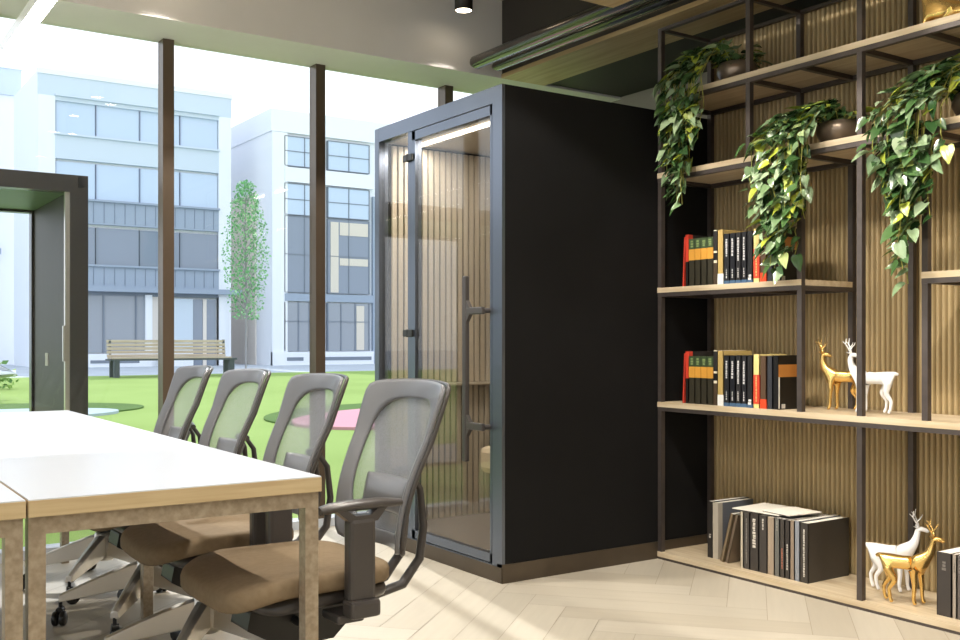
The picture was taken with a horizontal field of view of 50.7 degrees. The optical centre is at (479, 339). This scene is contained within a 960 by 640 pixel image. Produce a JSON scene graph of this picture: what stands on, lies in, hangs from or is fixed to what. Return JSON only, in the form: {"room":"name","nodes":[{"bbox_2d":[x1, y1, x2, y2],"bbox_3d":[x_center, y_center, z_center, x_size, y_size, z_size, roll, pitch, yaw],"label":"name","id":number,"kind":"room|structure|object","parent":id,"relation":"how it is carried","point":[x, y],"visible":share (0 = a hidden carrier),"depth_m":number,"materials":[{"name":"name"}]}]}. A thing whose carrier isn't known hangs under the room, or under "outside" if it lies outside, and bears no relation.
{"room":"open-plan office","nodes":[
{"label":"open-plan office","id":0,"kind":"room"},
{"bbox_2d":[0,526,959,639],"bbox_3d":[-0.514,1.160,0.226,9.800,0.120,10.150,0,0,-34],"label":"floor","id":1,"kind":"structure","parent":0,"point":[653,599],"depth_m":4.12,"materials":[{"name":"beige wood"}]},
{"bbox_2d":[0,483,25,639],"bbox_3d":[-2.103,0.725,3.234,0.699,0.750,2.945,0,0,-34],"label":"meeting table","id":2,"kind":"object","parent":1,"relation":"on","point":[12,506],"visible":1,"depth_m":2.21,"materials":[{"name":"brown wood"}]},
{"bbox_2d":[23,365,213,604],"bbox_3d":[-1.650,0.611,4.609,0.812,0.976,0.666,0,0,-33],"label":"office chair","id":3,"kind":"object","parent":1,"relation":"on","point":[92,549],"visible":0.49,"depth_m":4.55,"materials":[{"name":"grey plastic"}]},
{"bbox_2d":[0,410,321,639],"bbox_3d":[-1.519,0.725,3.628,0.699,0.750,2.945,0,0,-34],"label":"meeting table","id":4,"kind":"object","parent":1,"relation":"on","point":[72,471],"visible":0.94,"depth_m":2.59,"materials":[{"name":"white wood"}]},
{"bbox_2d":[51,368,270,633],"bbox_3d":[-1.273,0.611,4.058,0.812,0.976,0.666,0,0,-35],"label":"office chair","id":5,"kind":"object","parent":1,"relation":"on","point":[125,579],"visible":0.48,"depth_m":4.01,"materials":[{"name":"grey plastic"}]},
{"bbox_2d":[104,373,348,639],"bbox_3d":[-0.885,0.611,3.484,0.812,0.976,0.666,0,0,-33],"label":"office chair","id":6,"kind":"object","parent":1,"relation":"on","point":[172,545],"visible":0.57,"depth_m":3.38,"materials":[{"name":"grey plastic"}]},
{"bbox_2d":[180,378,450,639],"bbox_3d":[-0.519,0.611,2.938,0.812,0.976,0.666,0,0,-35],"label":"office chair","id":7,"kind":"object","parent":1,"relation":"on","point":[258,585],"visible":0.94,"depth_m":2.87,"materials":[{"name":"beige fabric"}]},
{"bbox_2d":[375,84,706,583],"bbox_3d":[0.292,-0.029,5.432,1.374,2.257,1.224,0,0,-34],"label":"booth","id":8,"kind":"object","parent":1,"relation":"on","point":[516,227],"visible":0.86,"depth_m":4.99,"materials":[{"name":"black metal"}]},
{"bbox_2d":[657,0,959,634],"bbox_3d":[1.943,-0.233,3.883,0.384,2.665,3.191,0,0,-34],"label":"bookcase","id":9,"kind":"object","parent":1,"relation":"on","point":[912,46],"visible":0.84,"depth_m":4.37,"materials":[{"name":"metal"}]},
{"bbox_2d":[682,353,685,402],"bbox_3d":[1.072,0.189,5.037,0.160,0.245,0.024,0,0,-34],"label":"book","id":10,"kind":"object","parent":9,"relation":"on","point":[684,367],"visible":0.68,"depth_m":4.99,"materials":[{"name":"red paper"}]},
{"bbox_2d":[682,237,685,285],"bbox_3d":[1.072,-0.384,5.037,0.160,0.245,0.024,0,0,-34],"label":"book","id":11,"kind":"object","parent":9,"relation":"on","point":[684,251],"visible":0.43,"depth_m":4.99,"materials":[{"name":"red paper"}]},
{"bbox_2d":[689,356,694,403],"bbox_3d":[1.109,0.195,5.000,0.181,0.232,0.039,0,0,-34],"label":"book","id":12,"kind":"object","parent":9,"relation":"on","point":[691,358],"visible":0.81,"depth_m":4.95,"materials":[{"name":"grey paper"}]},
{"bbox_2d":[689,239,694,285],"bbox_3d":[1.109,-0.378,5.000,0.181,0.232,0.039,0,0,-34],"label":"book","id":13,"kind":"object","parent":9,"relation":"on","point":[691,241],"visible":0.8,"depth_m":4.95,"materials":[{"name":"grey paper"}]},
{"bbox_2d":[695,356,700,403],"bbox_3d":[1.131,0.195,4.966,0.181,0.232,0.038,0,0,-34],"label":"book","id":14,"kind":"object","parent":9,"relation":"on","point":[697,358],"visible":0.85,"depth_m":4.91,"materials":[{"name":"grey paper"}]},
{"bbox_2d":[695,238,700,285],"bbox_3d":[1.131,-0.378,4.966,0.181,0.232,0.038,0,0,-34],"label":"book","id":15,"kind":"object","parent":9,"relation":"on","point":[697,240],"visible":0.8,"depth_m":4.92,"materials":[{"name":"grey paper"}]},
{"bbox_2d":[686,235,711,285],"bbox_3d":[1.100,-0.390,5.032,0.201,0.255,0.019,0,0,-34],"label":"book","id":16,"kind":"object","parent":9,"relation":"on","point":[688,237],"visible":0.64,"depth_m":4.97,"materials":[{"name":"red paper"}]},
{"bbox_2d":[686,351,712,402],"bbox_3d":[1.100,0.183,5.032,0.201,0.255,0.019,0,0,-34],"label":"book","id":17,"kind":"object","parent":9,"relation":"on","point":[688,353],"visible":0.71,"depth_m":4.98,"materials":[{"name":"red paper"}]},
{"bbox_2d":[701,356,706,404],"bbox_3d":[1.154,0.195,4.933,0.181,0.232,0.038,0,0,-34],"label":"book","id":18,"kind":"object","parent":9,"relation":"on","point":[703,358],"visible":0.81,"depth_m":4.88,"materials":[{"name":"grey paper"}]},
{"bbox_2d":[701,237,706,284],"bbox_3d":[1.154,-0.378,4.933,0.181,0.232,0.038,0,0,-34],"label":"book","id":19,"kind":"object","parent":9,"relation":"on","point":[703,240],"visible":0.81,"depth_m":4.88,"materials":[{"name":"grey paper"}]},
{"bbox_2d":[707,356,712,404],"bbox_3d":[1.176,0.195,4.900,0.181,0.232,0.037,0,0,-34],"label":"book","id":20,"kind":"object","parent":9,"relation":"on","point":[709,358],"visible":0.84,"depth_m":4.85,"materials":[{"name":"grey paper"}]},
{"bbox_2d":[707,237,712,284],"bbox_3d":[1.176,-0.378,4.900,0.181,0.232,0.037,0,0,-34],"label":"book","id":21,"kind":"object","parent":9,"relation":"on","point":[709,239],"visible":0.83,"depth_m":4.85,"materials":[{"name":"grey paper"}]},
{"bbox_2d":[651,38,772,215],"bbox_3d":[1.118,-1.021,4.850,0.589,0.839,0.306,0,0,10],"label":"trailing plant","id":22,"kind":"object","parent":9,"relation":"hanging from","point":[673,116],"visible":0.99,"depth_m":4.84,"materials":[{"name":"green plant"}]},
{"bbox_2d":[713,230,717,284],"bbox_3d":[1.203,-0.393,4.878,0.201,0.262,0.024,0,0,-34],"label":"book","id":23,"kind":"object","parent":9,"relation":"on","point":[715,232],"visible":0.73,"depth_m":4.82,"materials":[{"name":"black paper"}]},
{"bbox_2d":[724,233,729,283],"bbox_3d":[1.238,-0.381,4.817,0.191,0.238,0.034,0,0,-34],"label":"book","id":24,"kind":"object","parent":9,"relation":"on","point":[726,236],"visible":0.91,"depth_m":4.76,"materials":[{"name":"black paper"}]},
{"bbox_2d":[708,496,748,557],"bbox_3d":[1.232,0.925,5.023,0.261,0.275,0.031,0,0,-34],"label":"book","id":25,"kind":"object","parent":9,"relation":"on","point":[710,503],"visible":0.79,"depth_m":4.95,"materials":[{"name":"grey paper"}]},
{"bbox_2d":[713,350,745,404],"bbox_3d":[1.203,0.180,4.878,0.201,0.262,0.024,0,0,-34],"label":"book","id":26,"kind":"object","parent":9,"relation":"on","point":[715,352],"visible":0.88,"depth_m":4.82,"materials":[{"name":"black paper"}]},
{"bbox_2d":[724,355,735,405],"bbox_3d":[1.238,0.192,4.817,0.191,0.238,0.034,0,0,-34],"label":"book","id":27,"kind":"object","parent":9,"relation":"on","point":[726,357],"visible":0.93,"depth_m":4.76,"materials":[{"name":"black paper"}]},
{"bbox_2d":[720,512,739,561],"bbox_3d":[1.274,0.941,4.890,0.240,0.241,0.083,0,0,-34],"label":"book","id":28,"kind":"object","parent":9,"relation":"on","point":[732,515],"visible":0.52,"depth_m":4.82,"materials":[{"name":"brown paper"}]},
{"bbox_2d":[717,229,745,283],"bbox_3d":[1.221,-0.392,4.852,0.201,0.260,0.036,0,0,-34],"label":"book","id":29,"kind":"object","parent":9,"relation":"on","point":[720,276],"visible":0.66,"depth_m":4.79,"materials":[{"name":"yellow paper"}]},
{"bbox_2d":[725,513,739,562],"bbox_3d":[1.292,0.941,4.864,0.240,0.241,0.083,0,0,-34],"label":"book","id":30,"kind":"object","parent":9,"relation":"on","point":[733,553],"visible":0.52,"depth_m":4.81,"materials":[{"name":"brown paper"}]},
{"bbox_2d":[730,233,734,283],"bbox_3d":[1.258,-0.381,4.787,0.191,0.238,0.033,0,0,-34],"label":"book","id":31,"kind":"object","parent":9,"relation":"on","point":[732,235],"visible":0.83,"depth_m":4.74,"materials":[{"name":"black paper"}]},
{"bbox_2d":[713,498,752,558],"bbox_3d":[1.248,0.927,4.991,0.251,0.272,0.034,0,0,-34],"label":"book","id":32,"kind":"object","parent":9,"relation":"on","point":[722,510],"visible":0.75,"depth_m":4.93,"materials":[{"name":"grey paper"}]},
{"bbox_2d":[717,350,751,405],"bbox_3d":[1.221,0.181,4.852,0.201,0.260,0.036,0,0,-34],"label":"book","id":33,"kind":"object","parent":9,"relation":"on","point":[720,397],"visible":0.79,"depth_m":4.79,"materials":[{"name":"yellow paper"}]},
{"bbox_2d":[735,232,740,282],"bbox_3d":[1.278,-0.381,4.758,0.191,0.238,0.033,0,0,-34],"label":"book","id":34,"kind":"object","parent":9,"relation":"on","point":[738,234],"visible":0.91,"depth_m":4.70,"materials":[{"name":"black paper"}]},
{"bbox_2d":[730,355,748,406],"bbox_3d":[1.258,0.192,4.787,0.191,0.238,0.033,0,0,-34],"label":"book","id":35,"kind":"object","parent":9,"relation":"on","point":[732,358],"visible":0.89,"depth_m":4.74,"materials":[{"name":"black paper"}]},
{"bbox_2d":[740,511,746,567],"bbox_3d":[1.339,0.932,4.806,0.285,0.262,0.017,0,0,-34],"label":"book","id":36,"kind":"object","parent":9,"relation":"on","point":[741,512],"visible":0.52,"depth_m":4.73,"materials":[{"name":"beige paper"}]},
{"bbox_2d":[735,355,752,406],"bbox_3d":[1.278,0.192,4.758,0.191,0.238,0.033,0,0,-34],"label":"book","id":37,"kind":"object","parent":9,"relation":"on","point":[737,358],"visible":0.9,"depth_m":4.71,"materials":[{"name":"black paper"}]},
{"bbox_2d":[741,231,746,282],"bbox_3d":[1.297,-0.381,4.729,0.191,0.238,0.032,0,0,-34],"label":"book","id":38,"kind":"object","parent":9,"relation":"on","point":[743,234],"visible":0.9,"depth_m":4.67,"materials":[{"name":"black paper"}]},
{"bbox_2d":[741,356,746,407],"bbox_3d":[1.297,0.192,4.729,0.191,0.238,0.032,0,0,-34],"label":"book","id":39,"kind":"object","parent":9,"relation":"on","point":[743,358],"visible":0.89,"depth_m":4.67,"materials":[{"name":"black paper"}]},
{"bbox_2d":[744,512,749,569],"bbox_3d":[1.355,0.932,4.782,0.286,0.262,0.035,0,0,-34],"label":"book","id":40,"kind":"object","parent":9,"relation":"on","point":[746,514],"visible":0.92,"depth_m":4.70,"materials":[{"name":"grey paper"}]},
{"bbox_2d":[747,356,752,407],"bbox_3d":[1.316,0.192,4.701,0.191,0.238,0.032,0,0,-34],"label":"book","id":41,"kind":"object","parent":9,"relation":"on","point":[749,358],"visible":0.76,"depth_m":4.65,"materials":[{"name":"black paper"}]},
{"bbox_2d":[747,231,752,281],"bbox_3d":[1.316,-0.381,4.701,0.191,0.238,0.032,0,0,-34],"label":"book","id":42,"kind":"object","parent":9,"relation":"on","point":[749,233],"visible":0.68,"depth_m":4.65,"materials":[{"name":"black paper"}]},
{"bbox_2d":[750,512,760,571],"bbox_3d":[1.380,0.930,4.745,0.286,0.266,0.050,0,0,-34],"label":"book","id":43,"kind":"object","parent":9,"relation":"on","point":[754,517],"visible":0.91,"depth_m":4.66,"materials":[{"name":"grey paper"}]},
{"bbox_2d":[732,503,809,516],"bbox_3d":[1.366,0.793,4.745,0.250,0.006,0.260,0,0,-37],"label":"magazine","id":44,"kind":"object","parent":43,"relation":"on","point":[755,508],"visible":0.71,"depth_m":4.78,"materials":[{"name":"white paper"}]},
{"bbox_2d":[762,507,821,516],"bbox_3d":[1.429,0.786,4.641,0.200,0.006,0.170,0,0,-28],"label":"magazine","id":45,"kind":"object","parent":44,"relation":"on","point":[786,511],"visible":1,"depth_m":4.62,"materials":[{"name":"white paper"}]},
{"bbox_2d":[753,229,759,281],"bbox_3d":[1.338,-0.385,4.669,0.191,0.246,0.035,0,0,-34],"label":"book","id":46,"kind":"object","parent":9,"relation":"on","point":[756,240],"visible":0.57,"depth_m":4.62,"materials":[{"name":"brown paper"}]},
{"bbox_2d":[760,356,766,408],"bbox_3d":[1.360,0.192,4.636,0.191,0.238,0.034,0,0,-34],"label":"book","id":47,"kind":"object","parent":9,"relation":"on","point":[763,359],"visible":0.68,"depth_m":4.58,"materials":[{"name":"brown paper"}]},
{"bbox_2d":[760,230,766,281],"bbox_3d":[1.360,-0.381,4.636,0.191,0.238,0.034,0,0,-34],"label":"book","id":48,"kind":"object","parent":9,"relation":"on","point":[762,257],"visible":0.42,"depth_m":4.59,"materials":[{"name":"red paper"}]},
{"bbox_2d":[759,514,770,573],"bbox_3d":[1.409,0.932,4.702,0.286,0.262,0.045,0,0,-34],"label":"book","id":49,"kind":"object","parent":9,"relation":"on","point":[762,518],"visible":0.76,"depth_m":4.62,"materials":[{"name":"grey paper"}]},
{"bbox_2d":[753,354,786,407],"bbox_3d":[1.338,0.188,4.669,0.191,0.246,0.035,0,0,-34],"label":"book","id":50,"kind":"object","parent":9,"relation":"on","point":[756,357],"visible":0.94,"depth_m":4.62,"materials":[{"name":"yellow paper"}]},
{"bbox_2d":[767,356,772,408],"bbox_3d":[1.381,0.192,4.606,0.190,0.238,0.030,0,0,-34],"label":"book","id":51,"kind":"object","parent":9,"relation":"on","point":[769,358],"visible":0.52,"depth_m":4.55,"materials":[{"name":"grey paper"}]},
{"bbox_2d":[767,235,772,280],"bbox_3d":[1.381,-0.381,4.606,0.190,0.238,0.030,0,0,-34],"label":"book","id":52,"kind":"object","parent":9,"relation":"on","point":[769,274],"visible":0.18,"depth_m":4.55,"materials":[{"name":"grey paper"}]},
{"bbox_2d":[767,516,781,575],"bbox_3d":[1.434,0.932,4.665,0.285,0.262,0.038,0,0,-34],"label":"book","id":53,"kind":"object","parent":9,"relation":"on","point":[770,519],"visible":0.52,"depth_m":4.59,"materials":[{"name":"beige paper"}]},
{"bbox_2d":[775,516,793,576],"bbox_3d":[1.454,0.932,4.636,0.286,0.262,0.027,0,0,-34],"label":"book","id":54,"kind":"object","parent":9,"relation":"on","point":[777,519],"visible":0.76,"depth_m":4.55,"materials":[{"name":"grey paper"}]},
{"bbox_2d":[773,355,796,409],"bbox_3d":[1.392,0.190,4.572,0.170,0.242,0.031,0,0,-34],"label":"book","id":55,"kind":"object","parent":9,"relation":"on","point":[784,366],"visible":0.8,"depth_m":4.54,"materials":[{"name":"black paper"}]},
{"bbox_2d":[779,377,779,408],"bbox_3d":[1.333,0.236,4.514,0.008,0.140,0.001,0,0,-34],"label":"print","id":56,"kind":"object","parent":55,"relation":"attached to","point":[779,377],"depth_m":4.51,"materials":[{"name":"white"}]},
{"bbox_2d":[779,364,796,376],"bbox_3d":[1.400,0.138,4.559,0.170,0.056,0.001,0,0,-34],"label":"print","id":57,"kind":"object","parent":55,"relation":"attached to","point":[785,370],"depth_m":4.55,"materials":[{"name":"orange paper"}]},
{"bbox_2d":[773,228,796,280],"bbox_3d":[1.392,-0.383,4.572,0.170,0.242,0.031,0,0,-34],"label":"book","id":58,"kind":"object","parent":9,"relation":"on","point":[790,273],"visible":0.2,"depth_m":4.55,"materials":[{"name":"black paper"}]},
{"bbox_2d":[785,237,796,249],"bbox_3d":[1.400,-0.435,4.559,0.170,0.056,0.001,0,0,-34],"label":"print","id":59,"kind":"object","parent":58,"relation":"attached to","point":[788,241],"depth_m":4.55,"materials":[{"name":"orange"}]},
{"bbox_2d":[780,513,824,577],"bbox_3d":[1.470,0.932,4.612,0.286,0.262,0.026,0,0,-34],"label":"book","id":60,"kind":"object","parent":9,"relation":"on","point":[782,520],"visible":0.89,"depth_m":4.53,"materials":[{"name":"grey paper"}]},
{"bbox_2d":[735,98,877,283],"bbox_3d":[1.420,-0.638,4.364,0.599,0.805,0.355,0,0,6],"label":"trailing plant","id":61,"kind":"object","parent":9,"relation":"hanging from","point":[833,123],"visible":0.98,"depth_m":4.34,"materials":[{"name":"green plant"}]},
{"bbox_2d":[785,513,828,578],"bbox_3d":[1.486,0.932,4.588,0.286,0.262,0.026,0,0,-34],"label":"book","id":62,"kind":"object","parent":9,"relation":"on","point":[787,521],"visible":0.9,"depth_m":4.51,"materials":[{"name":"grey paper"}]},
{"bbox_2d":[790,514,830,579],"bbox_3d":[1.501,0.932,4.567,0.285,0.262,0.023,0,0,-34],"label":"book","id":63,"kind":"object","parent":9,"relation":"on","point":[792,522],"visible":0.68,"depth_m":4.49,"materials":[{"name":"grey paper"}]},
{"bbox_2d":[795,514,839,581],"bbox_3d":[1.516,0.930,4.545,0.285,0.266,0.026,0,0,-34],"label":"book","id":64,"kind":"object","parent":9,"relation":"on","point":[797,522],"visible":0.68,"depth_m":4.47,"materials":[{"name":"grey paper"}]},
{"bbox_2d":[800,516,848,583],"bbox_3d":[1.536,0.932,4.514,0.286,0.262,0.043,0,0,-34],"label":"book","id":65,"kind":"object","parent":9,"relation":"on","point":[824,543],"visible":1,"depth_m":4.48,"materials":[{"name":"grey paper"}]},
{"bbox_2d":[815,338,866,409],"bbox_3d":[1.588,0.149,4.443,0.220,0.312,0.075,0,0,35],"label":"deer figurine","id":66,"kind":"object","parent":9,"relation":"on","point":[834,377],"visible":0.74,"depth_m":4.44,"materials":[{"name":"gold metal"}]},
{"bbox_2d":[843,338,898,413],"bbox_3d":[1.643,0.149,4.255,0.220,0.312,0.075,0,0,36],"label":"deer figurine","id":67,"kind":"object","parent":9,"relation":"on","point":[886,379],"visible":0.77,"depth_m":4.23,"materials":[{"name":"white ceramic"}]},
{"bbox_2d":[866,509,928,591],"bbox_3d":[1.755,0.884,4.278,0.260,0.346,0.084,0,0,30],"label":"deer figurine","id":68,"kind":"object","parent":9,"relation":"on","point":[908,548],"visible":0.79,"depth_m":4.27,"materials":[{"name":"white ceramic"}]},
{"bbox_2d":[851,53,959,296],"bbox_3d":[1.761,-0.628,3.862,0.634,0.929,0.339,0,0,11],"label":"trailing plant","id":69,"kind":"object","parent":9,"relation":"hanging from","point":[909,176],"visible":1,"depth_m":3.85,"materials":[{"name":"green plant"}]},
{"bbox_2d":[875,519,944,604],"bbox_3d":[1.726,0.884,4.069,0.260,0.346,0.084,0,0,32],"label":"deer figurine","id":70,"kind":"object","parent":9,"relation":"on","point":[918,563],"visible":1,"depth_m":4.05,"materials":[{"name":"gold metal"}]},
{"bbox_2d":[922,0,959,22],"bbox_3d":[1.802,-1.305,3.906,0.109,0.172,0.269,0,0,-34],"label":"animal figurine","id":71,"kind":"object","parent":9,"relation":"on","point":[932,9],"visible":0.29,"depth_m":3.90,"materials":[{"name":"gold metal"}]},
{"bbox_2d":[937,547,959,617],"bbox_3d":[1.897,0.941,3.974,0.271,0.245,0.060,0,0,-34],"label":"book","id":72,"kind":"object","parent":9,"relation":"on","point":[944,557],"visible":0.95,"depth_m":3.90,"materials":[{"name":"grey paper"}]},
{"bbox_2d":[952,553,959,618],"bbox_3d":[1.920,0.941,3.939,0.271,0.245,0.018,0,0,-34],"label":"binder","id":73,"kind":"object","parent":9,"relation":"on","point":[954,556],"visible":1,"depth_m":3.86,"materials":[{"name":"beige"}]},
{"bbox_2d":[957,554,959,619],"bbox_3d":[1.933,0.941,3.920,0.271,0.245,0.023,0,0,-34],"label":"book","id":74,"kind":"object","parent":9,"relation":"on","point":[958,556],"visible":1,"depth_m":3.85,"materials":[{"name":"grey paper"}]},
{"bbox_2d":[502,0,696,73],"bbox_3d":[2.871,-1.873,2.253,0.040,0.455,9.725,0,0,-34],"label":"trim","id":75,"kind":"structure","parent":0,"point":[519,17],"depth_m":5.95,"materials":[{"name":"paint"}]},
{"bbox_2d":[582,0,630,7],"bbox_3d":[0.630,-1.615,4.218,0.760,0.030,1.090,0,0,-34],"label":"raft","id":76,"kind":"object","parent":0,"point":[609,3],"visible":1,"depth_m":4.80,"materials":[{"name":"brown wood"}]},
{"bbox_2d":[612,72,706,118],"bbox_3d":[3.576,-0.500,3.014,0.100,3.200,10.200,0,0,-34],"label":"wall","id":77,"kind":"structure","parent":0,"point":[643,99],"depth_m":6.62,"materials":[{"name":"beige paint"}]},
{"bbox_2d":[158,38,173,433],"bbox_3d":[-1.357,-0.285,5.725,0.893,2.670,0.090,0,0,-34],"label":"window mullion","id":78,"kind":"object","parent":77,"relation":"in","point":[165,46],"depth_m":5.46,"materials":[{"name":"brown metal"}]},
{"bbox_2d":[0,511,365,563],"bbox_3d":[-3.326,1.075,4.397,9.800,0.050,0.110,0,0,-34],"label":"trim","id":79,"kind":"structure","parent":77,"relation":"attached to","point":[295,522],"depth_m":5.85,"materials":[{"name":"concrete"}]},
{"bbox_2d":[0,0,620,101],"bbox_3d":[-3.236,-1.860,4.262,9.800,0.480,0.435,0,0,-34],"label":"ceiling","id":80,"kind":"structure","parent":77,"relation":"attached to","point":[427,43],"depth_m":5.69,"materials":[{"name":"paint"}]},
{"bbox_2d":[310,64,324,518],"bbox_3d":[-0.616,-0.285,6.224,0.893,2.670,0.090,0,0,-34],"label":"window mullion","id":81,"kind":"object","parent":77,"relation":"in","point":[317,71],"depth_m":5.96,"materials":[{"name":"brown metal"}]},
{"bbox_2d":[438,85,452,106],"bbox_3d":[0.124,-0.285,6.723,0.893,2.670,0.090,0,0,-34],"label":"window frame","id":82,"kind":"structure","parent":77,"relation":"in","point":[445,93],"depth_m":6.46,"materials":[{"name":"brown metal"}]},
{"bbox_2d":[470,0,683,70],"bbox_3d":[1.559,-1.664,3.843,0.218,0.078,5.530,0,0,-34],"label":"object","id":83,"kind":"object","parent":77,"relation":"attached to","point":[596,19],"visible":1,"depth_m":5.41,"materials":[{"name":"grey metal"}]},
{"bbox_2d":[550,0,829,96],"bbox_3d":[3.398,-1.653,2.608,0.650,0.035,9.725,0,0,-34],"label":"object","id":84,"kind":"structure","parent":77,"relation":"attached to","point":[639,72],"depth_m":6.10,"materials":[{"name":"black paint"}]},
{"bbox_2d":[714,0,959,592],"bbox_3d":[2.195,-0.230,3.910,0.048,2.660,3.430,0,0,-34],"label":"wall","id":85,"kind":"structure","parent":0,"point":[811,466],"depth_m":4.65,"materials":[{"name":"brown wood"}]},
{"bbox_2d":[501,0,794,85],"bbox_3d":[2.990,-1.633,2.332,0.335,0.025,9.725,0,0,-34],"label":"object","id":86,"kind":"structure","parent":85,"relation":"attached to","point":[642,36],"depth_m":5.52,"materials":[{"name":"brown wood"}]},
{"bbox_3d":[-0.528,-2.150,0.247,9.800,0.100,10.200,0,0,-34],"label":"ceiling","id":87,"kind":"structure","parent":0,"visible":0},
{"bbox_2d":[0,0,56,65],"bbox_3d":[-0.635,-1.675,2.316,0.056,0.849,5.550,0,0,-34],"label":"lamp","id":88,"kind":"object","parent":87,"relation":"hanging from","point":[34,11],"visible":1,"depth_m":4.09,"materials":[{"name":"white plastic"}]},
{"bbox_2d":[455,0,472,13],"bbox_3d":[-0.094,-2.000,5.846,0.104,0.200,0.104,0,0,-34],"label":"spotlight","id":89,"kind":"object","parent":87,"relation":"in","point":[461,6],"visible":1,"depth_m":5.81,"materials":[{"name":"black"}]},
{"label":"outside","id":90,"kind":"structure","parent":0,"visible":0},
{"bbox_2d":[0,371,374,548],"bbox_3d":[-4.380,0.990,15.440,90.000,0.280,19.300,0,0,-34],"label":"lawn","id":91,"kind":"structure","parent":90,"point":[129,389],"depth_m":15.65,"materials":[{"name":"green plant"}]},
{"bbox_2d":[0,365,17,377],"bbox_3d":[-8.209,0.344,15.331,2.142,0.994,0.700,0,0,-34],"label":"lounger","id":92,"kind":"object","parent":91,"relation":"on","point":[4,372],"visible":1,"depth_m":15.56,"materials":[{"name":"white"}]},
{"bbox_2d":[0,360,18,388],"bbox_3d":[-9.184,0.513,17.907,1.933,0.771,1.204,0,0,-34],"label":"shrub","id":93,"kind":"object","parent":91,"relation":"on","point":[8,379],"visible":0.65,"depth_m":18.27,"materials":[{"name":"green plant"}]},
{"bbox_2d":[0,169,87,414],"bbox_3d":[-4.155,-0.015,7.155,2.310,2.290,1.530,0,0,-34],"label":"door frame","id":94,"kind":"structure","parent":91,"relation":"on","point":[56,205],"depth_m":7.41,"materials":[{"name":"grey metal"}]},
{"bbox_2d":[45,353,47,365],"bbox_3d":[-3.363,0.150,7.864,0.006,0.100,0.100,0,0,-34],"label":"wall socket","id":95,"kind":"object","parent":94,"relation":"attached to","point":[46,354],"depth_m":7.86,"materials":[{"name":"beige"}]},
{"bbox_2d":[105,340,236,377],"bbox_3d":[-7.185,0.420,23.661,2.940,0.860,0.550,0,0,-34],"label":"park bench","id":96,"kind":"object","parent":91,"relation":"on","point":[114,358],"visible":0.92,"depth_m":23.62,"materials":[{"name":"brown wood"}]},
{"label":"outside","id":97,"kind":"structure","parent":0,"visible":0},
{"bbox_2d":[264,403,361,424],"bbox_3d":[-1.100,1.022,14.153,4.217,0.097,3.250,0,0,-34],"label":"pad","id":98,"kind":"object","parent":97,"point":[272,417],"visible":0.16,"depth_m":14.04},
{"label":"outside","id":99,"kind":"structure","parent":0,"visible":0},
{"bbox_2d":[293,409,371,429],"bbox_3d":[-0.806,1.025,13.628,3.933,0.102,2.655,0,0,-34],"label":"pad","id":100,"kind":"object","parent":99,"point":[345,419],"visible":0.08,"depth_m":12.64,"materials":[{"name":"pink rubber"}]},
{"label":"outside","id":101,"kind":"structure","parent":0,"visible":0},
{"bbox_2d":[0,403,143,411],"bbox_3d":[-6.452,0.974,13.862,3.600,0.078,2.200,0,0,-34],"label":"pad","id":102,"kind":"object","parent":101,"point":[121,407],"visible":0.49,"depth_m":14.55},
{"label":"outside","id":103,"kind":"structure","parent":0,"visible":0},
{"bbox_2d":[0,408,118,416],"bbox_3d":[-6.253,0.981,13.031,3.100,0.081,1.500,0,0,-34],"label":"pad","id":104,"kind":"object","parent":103,"point":[92,412],"visible":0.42,"depth_m":13.57,"materials":[{"name":"grey rubber"}]},
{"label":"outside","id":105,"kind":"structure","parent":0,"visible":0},
{"bbox_2d":[1,364,374,377],"bbox_3d":[-18.235,1.078,44.933,140.000,0.445,45.100,0,0,-34],"label":"paving","id":106,"kind":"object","parent":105,"point":[21,371],"depth_m":29.36,"materials":[{"name":"grey concrete"}]},
{"bbox_2d":[0,63,22,364],"bbox_3d":[-22.700,-4.345,34.114,12.500,10.400,6.050,0,0,-34],"label":"office building","id":107,"kind":"structure","parent":106,"relation":"on","point":[10,75],"depth_m":34.94,"materials":[{"name":"white"}]},
{"bbox_2d":[14,67,241,366],"bbox_3d":[-11.962,-3.712,34.117,6.550,9.135,4.450,0,0,-34],"label":"office building","id":108,"kind":"structure","parent":106,"relation":"on","point":[103,129],"depth_m":32.51,"materials":[{"name":"white concrete"}]},
{"bbox_2d":[221,179,271,368],"bbox_3d":[-6.913,-1.935,29.945,1.443,5.571,1.428,0,0,-34],"label":"columnar tree","id":109,"kind":"object","parent":106,"relation":"on","point":[241,201],"visible":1,"depth_m":29.90,"materials":[{"name":"green plant"}]},
{"bbox_2d":[231,108,388,365],"bbox_3d":[-7.137,-3.453,42.183,9.050,8.615,14.070,0,0,-34],"label":"office building","id":110,"kind":"structure","parent":106,"relation":"on","point":[270,149],"depth_m":35.12,"materials":[{"name":"white concrete"}]},
{"bbox_2d":[331,222,338,292],"bbox_3d":[-5.084,-2.875,35.248,0.300,2.450,0.125,0,0,-34],"label":"blind","id":111,"kind":"object","parent":110,"relation":"hanging from","point":[334,225],"depth_m":35.20,"materials":[{"name":"beige fabric"}]},
{"bbox_2d":[340,258,367,266],"bbox_3d":[-4.462,-2.725,35.667,1.100,0.250,0.125,0,0,-34],"label":"blind","id":112,"kind":"object","parent":110,"relation":"hanging from","point":[344,262],"depth_m":35.62,"materials":[{"name":"beige"}]},
{"bbox_2d":[340,222,367,236],"bbox_3d":[-4.462,-3.875,35.667,1.100,0.450,0.125,0,0,-34],"label":"blind","id":113,"kind":"object","parent":110,"relation":"hanging from","point":[347,229],"depth_m":35.62,"materials":[{"name":"beige fabric"}]},
{"bbox_2d":[356,306,363,349],"bbox_3d":[-4.256,-0.425,35.809,0.300,1.550,0.120,0,0,-34],"label":"blind","id":114,"kind":"object","parent":110,"relation":"hanging from","point":[359,309],"depth_m":35.75,"materials":[{"name":"beige"}]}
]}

